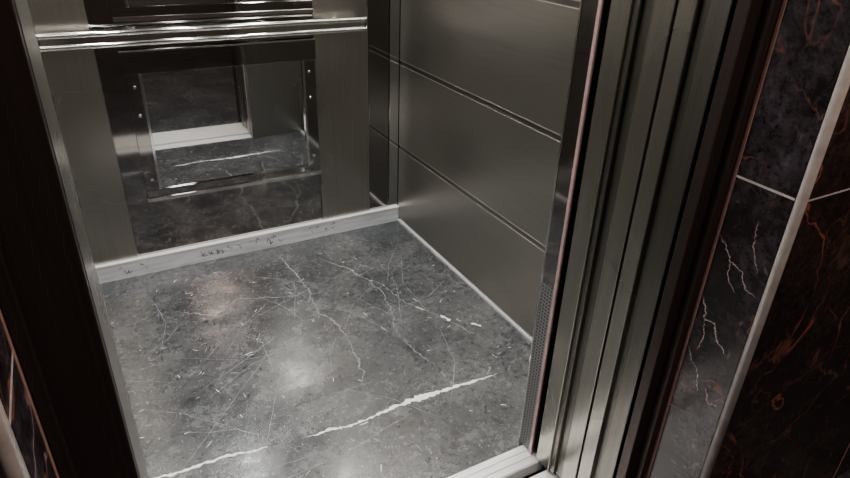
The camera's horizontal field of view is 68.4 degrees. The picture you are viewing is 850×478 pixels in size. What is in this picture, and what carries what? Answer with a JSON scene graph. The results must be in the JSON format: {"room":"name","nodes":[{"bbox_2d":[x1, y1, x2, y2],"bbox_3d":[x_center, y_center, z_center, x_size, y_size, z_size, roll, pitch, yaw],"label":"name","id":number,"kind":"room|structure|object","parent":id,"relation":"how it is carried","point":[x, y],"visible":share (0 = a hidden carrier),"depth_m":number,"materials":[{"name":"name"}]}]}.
{"room":"elevator lobby","nodes":[
{"label":"elevator lobby","id":0,"kind":"room"},
{"bbox_2d":[29,0,400,264],"bbox_3d":[-0.860,-0.932,2.451,1.745,2.250,0.046,-13,32,-26],"label":"wall","id":1,"kind":"structure","parent":0,"point":[357,74],"depth_m":2.76,"materials":[{"name":"silver metal"}]},
{"bbox_2d":[37,16,367,51],"bbox_3d":[-0.870,-0.806,2.439,1.383,0.064,0.070,-13,32,-26],"label":"handrail","id":2,"kind":"object","parent":1,"relation":"attached to","point":[127,37],"visible":0.89,"depth_m":2.40,"materials":[{"name":"silver metal"}]},
{"bbox_2d":[109,0,313,21],"bbox_3d":[-0.797,-1.265,2.261,0.779,0.879,0.026,-13,32,-26],"label":"wall mirror","id":3,"kind":"object","parent":1,"relation":"attached to","point":[122,10],"visible":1,"depth_m":2.42,"materials":[{"name":"clear glass"}]},
{"bbox_2d":[117,38,321,202],"bbox_3d":[-0.825,-0.512,2.669,0.779,0.624,0.026,-13,32,-26],"label":"wall mirror","id":4,"kind":"object","parent":1,"relation":"attached to","point":[208,118],"visible":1,"depth_m":2.65,"materials":[{"name":"clear glass"}]},
{"bbox_2d":[96,205,398,283],"bbox_3d":[-0.883,0.032,2.946,1.685,0.084,0.026,-13,32,-26],"label":"baseboard","id":5,"kind":"structure","parent":1,"relation":"attached to","point":[165,260],"depth_m":2.94,"materials":[{"name":"metal"}]},
{"bbox_2d":[101,218,531,477],"bbox_3d":[-0.514,0.418,2.387,1.745,0.041,1.622,-13,32,-26],"label":"floor","id":6,"kind":"structure","parent":0,"point":[357,353],"depth_m":2.29,"materials":[{"name":"grey stone"}]},
{"bbox_2d":[0,0,849,477],"bbox_3d":[0.133,-0.194,0.787,4.600,2.600,0.178,-13,32,-26],"label":"wall","id":7,"kind":"structure","parent":0,"point":[760,388],"depth_m":1.21,"materials":[{"name":"black stone"}]},
{"bbox_2d":[398,0,580,341],"bbox_3d":[0.278,-0.763,2.217,0.044,2.250,1.571,-13,32,-26],"label":"wall","id":8,"kind":"structure","parent":0,"point":[484,84],"depth_m":2.46,"materials":[{"name":"silver metal"}]},
{"bbox_2d":[532,0,610,451],"bbox_3d":[-0.082,-0.235,1.217,1.765,2.250,0.060,-13,32,-26],"label":"wall","id":9,"kind":"structure","parent":0,"point":[607,3],"depth_m":1.55,"materials":[{"name":"metal"}]},
{"bbox_2d":[13,0,149,477],"bbox_3d":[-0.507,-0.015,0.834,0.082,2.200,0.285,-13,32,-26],"label":"trim","id":10,"kind":"structure","parent":9,"relation":"attached to","point":[22,8],"depth_m":0.82,"materials":[{"name":"metal"}]},
{"bbox_2d":[447,445,558,477],"bbox_3d":[-0.052,0.882,1.643,1.056,0.123,0.358,-13,32,-26],"label":"door sill","id":11,"kind":"structure","parent":9,"relation":"attached to","point":[518,462],"depth_m":1.89,"materials":[{"name":"metal"}]},
{"bbox_2d":[518,0,603,453],"bbox_3d":[0.347,-0.248,1.478,0.007,2.047,0.066,-13,32,-26],"label":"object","id":12,"kind":"structure","parent":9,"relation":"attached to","point":[590,11],"depth_m":1.56,"materials":[{"name":"silver metal"}]},
{"bbox_2d":[536,0,678,477],"bbox_3d":[0.610,-0.242,1.468,0.450,2.052,0.160,-13,32,-26],"label":"door","id":13,"kind":"structure","parent":9,"relation":"in","point":[638,32],"depth_m":1.44,"materials":[{"name":"metal"}]},
{"bbox_2d":[837,470,849,477],"bbox_3d":[0.648,1.467,0.529,4.600,0.040,2.520,-13,32,-26],"label":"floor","id":14,"kind":"structure","parent":0,"point":[846,474],"depth_m":1.91,"materials":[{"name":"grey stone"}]},
{"bbox_3d":[0.133,-1.141,0.268,1.164,0.440,0.175,-13,32,-26],"label":"wall","id":15,"kind":"structure","parent":0,"visible":0},
{"bbox_2d":[0,0,781,477],"bbox_3d":[0.059,-0.025,0.938,1.164,2.155,0.048,-13,32,-26],"label":"door frame","id":16,"kind":"structure","parent":15,"relation":"attached to","point":[46,301],"depth_m":0.74,"materials":[{"name":"brown metal"}]},
{"bbox_2d":[577,0,737,477],"bbox_3d":[0.679,-0.180,1.359,0.450,2.052,0.107,-13,32,-26],"label":"door","id":17,"kind":"structure","parent":15,"relation":"in","point":[701,29],"depth_m":1.30,"materials":[{"name":"metal"}]}
]}

